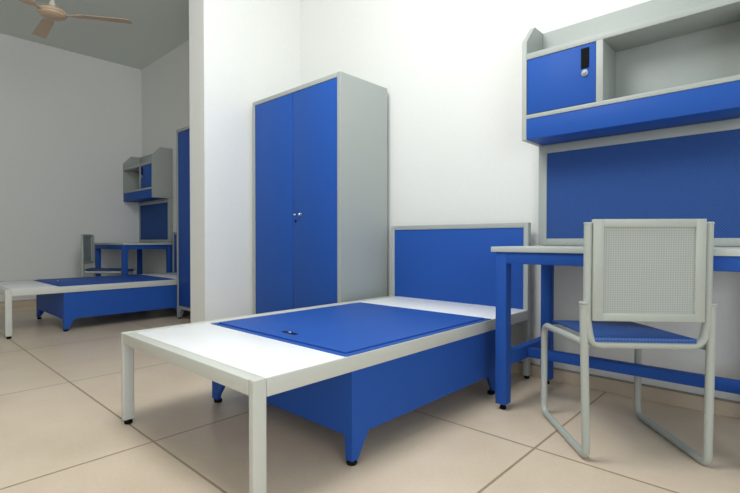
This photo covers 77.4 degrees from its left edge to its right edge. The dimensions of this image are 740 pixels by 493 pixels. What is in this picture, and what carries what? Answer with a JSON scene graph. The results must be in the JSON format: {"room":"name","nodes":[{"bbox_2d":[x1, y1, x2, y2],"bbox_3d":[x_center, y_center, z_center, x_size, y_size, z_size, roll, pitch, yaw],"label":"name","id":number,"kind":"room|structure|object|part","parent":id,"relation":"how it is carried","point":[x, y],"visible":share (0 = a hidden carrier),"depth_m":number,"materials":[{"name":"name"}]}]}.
{"room":"dormitory room","nodes":[
{"label":"dormitory room","id":0,"kind":"room"},
{"bbox_2d":[0,33,142,301],"bbox_3d":[-5.135,-0.855,4.441,0.150,3.150,5.595,1,1,43],"label":"wall","id":1,"kind":"structure","parent":0,"point":[70,122],"depth_m":5.74,"materials":[{"name":"paint"}]},
{"bbox_2d":[0,299,35,307],"bbox_3d":[-5.021,0.684,4.458,0.022,0.071,5.445,1,1,43],"label":"baseboard","id":2,"kind":"structure","parent":1,"relation":"attached to","point":[20,303],"depth_m":5.44,"materials":[{"name":"beige tile"}]},
{"bbox_2d":[0,0,188,69],"bbox_3d":[-1.754,-2.450,1.398,9.217,0.120,5.745,1,1,43],"label":"ceiling","id":3,"kind":"structure","parent":0,"point":[159,27],"depth_m":5.17,"materials":[{"name":"paint"}]},
{"bbox_2d":[19,0,132,37],"bbox_3d":[-2.795,-2.184,3.991,0.987,0.480,1.105,1,1,43],"label":"ceiling fan","id":4,"kind":"object","parent":3,"relation":"hanging from","point":[50,12],"visible":1,"depth_m":3.96,"materials":[{"name":"beige metal"}]},
{"bbox_3d":[-2.970,-1.983,4.203,0.112,0.015,0.442,-1,1,-44],"label":"blade","id":5,"kind":"part","parent":4,"relation":"part of","materials":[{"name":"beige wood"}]},
{"bbox_3d":[-2.697,-2.223,3.919,0.052,0.400,0.052,1,1,43],"label":"down rod","id":6,"kind":"part","parent":4,"relation":"part of","materials":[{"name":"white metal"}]},
{"bbox_3d":[-2.318,-1.980,4.019,0.442,0.015,0.112,0,1,-14],"label":"blade","id":7,"kind":"part","parent":4,"relation":"part of","materials":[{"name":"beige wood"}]},
{"bbox_2d":[189,0,299,322],"bbox_3d":[-1.003,-0.847,3.819,0.230,3.150,0.900,1,1,43],"label":"wall","id":8,"kind":"structure","parent":0,"point":[242,53],"depth_m":3.56,"materials":[{"name":"paint"}]},
{"bbox_2d":[0,305,739,492],"bbox_3d":[-1.754,0.820,1.441,9.217,0.120,5.745,1,1,43],"label":"floor","id":9,"kind":"structure","parent":0,"point":[63,429],"depth_m":1.84,"materials":[{"name":"beige tile"}]},
{"bbox_2d":[0,232,176,338],"bbox_3d":[-2.619,0.278,4.632,1.004,0.879,1.814,1,1,43],"label":"bed","id":10,"kind":"object","parent":9,"relation":"on","point":[67,299],"visible":0.73,"depth_m":4.22,"materials":[{"name":"white laminate"}]},
{"bbox_3d":[-2.862,0.527,3.656,0.026,0.372,0.045,1,1,43],"label":"leg","id":11,"kind":"part","parent":10,"relation":"part of","materials":[{"name":"white metal"}]},
{"bbox_3d":[-2.621,0.356,4.633,1.000,0.055,1.813,1,1,43],"label":"bed frame","id":12,"kind":"part","parent":10,"relation":"part of","materials":[{"name":"white metal"}]},
{"bbox_3d":[-2.616,0.332,4.569,0.899,0.020,1.005,1,1,43],"label":"lid","id":13,"kind":"part","parent":10,"relation":"part of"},
{"bbox_3d":[-2.374,0.256,5.615,0.028,0.861,0.036,1,1,43],"label":"head post","id":14,"kind":"part","parent":10,"relation":"part of","materials":[{"name":"grey metal"}]},
{"bbox_3d":[-2.017,0.121,5.283,0.944,0.526,0.023,1,1,43],"label":"headboard","id":15,"kind":"part","parent":10,"relation":"part of","materials":[{"name":"blue metal"}]},
{"bbox_2d":[81,234,135,276],"bbox_3d":[-3.129,0.280,5.550,0.507,0.851,0.452,0,1,-15],"label":"chair","id":16,"kind":"object","parent":9,"relation":"on","point":[87,240],"visible":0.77,"depth_m":5.46,"materials":[{"name":"paint"}]},
{"bbox_3d":[-3.360,0.029,5.488,0.030,0.348,0.363,0,1,-15],"label":"backrest frame","id":17,"kind":"part","parent":16,"relation":"part of","materials":[{"name":"paint"}]},
{"bbox_3d":[-3.363,0.029,5.487,0.009,0.296,0.303,0,1,-15],"label":"backrest panel","id":18,"kind":"part","parent":16,"relation":"part of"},
{"bbox_3d":[-3.133,0.274,5.557,0.455,0.027,0.332,0,1,-15],"label":"seat","id":19,"kind":"part","parent":16,"relation":"part of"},
{"bbox_2d":[94,243,172,275],"bbox_3d":[-2.972,0.327,5.799,1.009,0.750,0.589,1,1,43],"label":"desk","id":20,"kind":"object","parent":9,"relation":"on","point":[124,247],"visible":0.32,"depth_m":5.60,"materials":[{"name":"blue metal"}]},
{"bbox_3d":[-3.485,0.324,5.920,0.052,0.699,0.054,1,1,43],"label":"leg","id":21,"kind":"part","parent":20,"relation":"part of","materials":[{"name":"blue metal"}]},
{"bbox_3d":[-2.813,0.332,5.299,0.052,0.699,0.054,1,1,43],"label":"leg","id":22,"kind":"part","parent":20,"relation":"part of","materials":[{"name":"blue metal"}]},
{"bbox_3d":[-3.138,0.319,6.295,0.052,0.699,0.054,1,1,43],"label":"leg","id":23,"kind":"part","parent":20,"relation":"part of","materials":[{"name":"blue metal"}]},
{"bbox_3d":[-2.466,0.328,5.674,0.052,0.699,0.054,1,1,43],"label":"leg","id":24,"kind":"part","parent":20,"relation":"part of","materials":[{"name":"blue metal"}]},
{"bbox_2d":[176,125,190,318],"bbox_3d":[-1.402,-0.215,4.414,1.010,1.872,0.490,1,1,43],"label":"wardrobe","id":25,"kind":"object","parent":9,"relation":"on","point":[183,134],"visible":0.03,"depth_m":4.50,"materials":[{"name":"blue metal"}]},
{"bbox_2d":[252,71,386,313],"bbox_3d":[-0.412,-0.203,3.499,1.010,1.872,0.490,1,1,43],"label":"wardrobe","id":26,"kind":"object","parent":9,"relation":"on","point":[320,145],"visible":0.79,"depth_m":3.22,"materials":[{"name":"blue metal"}]},
{"bbox_3d":[-0.727,-0.254,3.503,0.474,1.706,0.018,1,1,43],"label":"door","id":27,"kind":"part","parent":26,"relation":"part of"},
{"bbox_3d":[-0.378,-0.249,3.180,0.462,1.706,0.018,1,1,43],"label":"door","id":28,"kind":"part","parent":26,"relation":"part of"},
{"bbox_2d":[121,222,530,492],"bbox_3d":[-0.074,0.309,2.280,1.004,0.879,1.814,1,1,43],"label":"bed","id":29,"kind":"object","parent":9,"relation":"on","point":[350,368],"visible":0.99,"depth_m":1.95,"materials":[{"name":"white laminate"}]},
{"bbox_3d":[-1.030,0.549,1.964,0.026,0.372,0.045,1,1,43],"label":"leg","id":30,"kind":"part","parent":29,"relation":"part of","materials":[{"name":"white metal"}]},
{"bbox_3d":[-0.317,0.557,1.305,0.026,0.372,0.045,1,1,43],"label":"leg","id":31,"kind":"part","parent":29,"relation":"part of","materials":[{"name":"white metal"}]},
{"bbox_3d":[-0.076,0.387,2.282,1.000,0.055,1.813,1,1,43],"label":"bed frame","id":32,"kind":"part","parent":29,"relation":"part of","materials":[{"name":"white metal"}]},
{"bbox_3d":[-0.071,0.362,2.218,0.899,0.020,1.005,1,1,43],"label":"lid","id":33,"kind":"part","parent":29,"relation":"part of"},
{"bbox_3d":[0.171,0.287,3.264,0.028,0.861,0.036,1,1,43],"label":"head post","id":34,"kind":"part","parent":29,"relation":"part of","materials":[{"name":"grey metal"}]},
{"bbox_3d":[0.528,-0.125,2.929,0.944,0.028,0.035,1,1,43],"label":"rail","id":35,"kind":"part","parent":29,"relation":"part of","materials":[{"name":"grey metal"}]},
{"bbox_3d":[0.528,0.152,2.932,0.944,0.526,0.023,1,1,43],"label":"headboard","id":36,"kind":"part","parent":29,"relation":"part of","materials":[{"name":"blue metal"}]},
{"bbox_3d":[0.885,0.296,2.604,0.028,0.861,0.036,1,1,43],"label":"head post","id":37,"kind":"part","parent":29,"relation":"part of","materials":[{"name":"grey metal"}]},
{"bbox_2d":[491,246,739,409],"bbox_3d":[1.128,0.377,2.011,1.009,0.750,0.589,1,1,43],"label":"desk","id":38,"kind":"object","parent":9,"relation":"on","point":[727,259],"visible":0.82,"depth_m":2.10,"materials":[{"name":"blue metal"}]},
{"bbox_3d":[0.615,0.374,2.132,0.052,0.699,0.054,1,1,43],"label":"leg","id":39,"kind":"part","parent":38,"relation":"part of","materials":[{"name":"blue metal"}]},
{"bbox_3d":[0.789,0.517,2.321,0.042,0.062,0.457,1,1,43],"label":"rail","id":40,"kind":"part","parent":38,"relation":"part of","materials":[{"name":"blue metal"}]},
{"bbox_3d":[0.962,0.369,2.507,0.052,0.699,0.054,1,1,43],"label":"leg","id":41,"kind":"part","parent":38,"relation":"part of","materials":[{"name":"metal"}]},
{"bbox_3d":[1.109,0.525,1.992,0.873,0.043,0.050,1,1,43],"label":"foot rail","id":42,"kind":"part","parent":38,"relation":"part of","materials":[{"name":"blue metal"}]},
{"bbox_2d":[541,219,717,464],"bbox_3d":[0.967,0.329,1.810,0.452,0.851,0.507,0,1,5],"label":"chair","id":43,"kind":"object","parent":9,"relation":"on","point":[635,270],"visible":0.99,"depth_m":1.57,"materials":[{"name":"paint"}]},
{"bbox_3d":[0.959,0.324,1.809,0.332,0.027,0.455,0,1,5],"label":"seat","id":44,"kind":"part","parent":43,"relation":"part of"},
{"bbox_3d":[0.943,0.081,1.569,0.363,0.348,0.030,0,1,5],"label":"backrest frame","id":45,"kind":"part","parent":43,"relation":"part of","materials":[{"name":"paint"}]},
{"bbox_3d":[0.943,0.081,1.566,0.303,0.296,0.009,0,1,5],"label":"backrest panel","id":46,"kind":"part","parent":43,"relation":"part of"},
{"bbox_2d":[141,0,739,401],"bbox_3d":[0.144,-0.842,3.474,9.217,3.150,0.150,1,1,43],"label":"wall","id":47,"kind":"structure","parent":0,"point":[450,71],"depth_m":2.99,"materials":[{"name":"paint"}]},
{"bbox_2d":[123,147,172,202],"bbox_3d":[-2.914,-0.916,6.021,0.963,0.624,0.258,1,1,43],"label":"shelf","id":48,"kind":"object","parent":47,"relation":"attached to","point":[146,178],"visible":1,"depth_m":5.77,"materials":[{"name":"grey metal"}]},
{"bbox_3d":[-3.256,-0.920,6.342,0.025,0.624,0.248,1,1,43],"label":"panel","id":49,"kind":"part","parent":48,"relation":"part of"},
{"bbox_3d":[-2.778,-0.874,5.747,0.335,0.281,0.018,1,1,43],"label":"locker door","id":50,"kind":"part","parent":48,"relation":"part of","materials":[{"name":"blue metal"}]},
{"bbox_3d":[-2.841,-0.917,6.100,0.913,0.618,0.042,1,1,43],"label":"panel","id":51,"kind":"part","parent":48,"relation":"part of","materials":[{"name":"grey metal"}]},
{"bbox_3d":[-2.567,-0.912,5.706,0.025,0.624,0.248,1,1,43],"label":"panel","id":52,"kind":"part","parent":48,"relation":"part of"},
{"bbox_2d":[139,198,172,242],"bbox_3d":[-2.850,-0.330,6.114,0.972,0.552,0.044,1,1,43],"label":"pinboard","id":53,"kind":"object","parent":47,"relation":"attached to","point":[156,216],"visible":1,"depth_m":6.04,"materials":[{"name":"blue fabric"}]},
{"bbox_3d":[-2.847,-0.326,6.117,0.882,0.470,0.036,1,1,43],"label":"fabric panel","id":54,"kind":"part","parent":53,"relation":"part of","materials":[{"name":"blue fabric"}]},
{"bbox_2d":[511,361,739,418],"bbox_3d":[0.094,0.698,3.424,8.895,0.071,0.022,1,1,43],"label":"baseboard","id":55,"kind":"structure","parent":47,"relation":"attached to","point":[723,407],"depth_m":2.25,"materials":[{"name":"beige tile"}]},
{"bbox_2d":[522,0,739,146],"bbox_3d":[1.233,-0.865,2.189,0.963,0.624,0.258,1,1,43],"label":"shelf","id":56,"kind":"object","parent":47,"relation":"attached to","point":[653,64],"visible":0.98,"depth_m":2.18,"materials":[{"name":"blue metal"}]},
{"bbox_3d":[0.892,-0.869,2.510,0.025,0.624,0.248,1,1,43],"label":"panel","id":57,"kind":"part","parent":56,"relation":"part of","materials":[{"name":"grey metal"}]},
{"bbox_3d":[0.949,-0.828,2.303,0.335,0.281,0.018,1,1,43],"label":"locker door","id":58,"kind":"part","parent":56,"relation":"part of","materials":[{"name":"blue metal"}]},
{"bbox_2d":[538,118,739,246],"bbox_3d":[1.313,-0.279,2.268,0.972,0.552,0.044,1,1,43],"label":"pinboard","id":59,"kind":"object","parent":47,"relation":"attached to","point":[689,171],"visible":0.92,"depth_m":2.23,"materials":[{"name":"blue fabric"}]}
]}

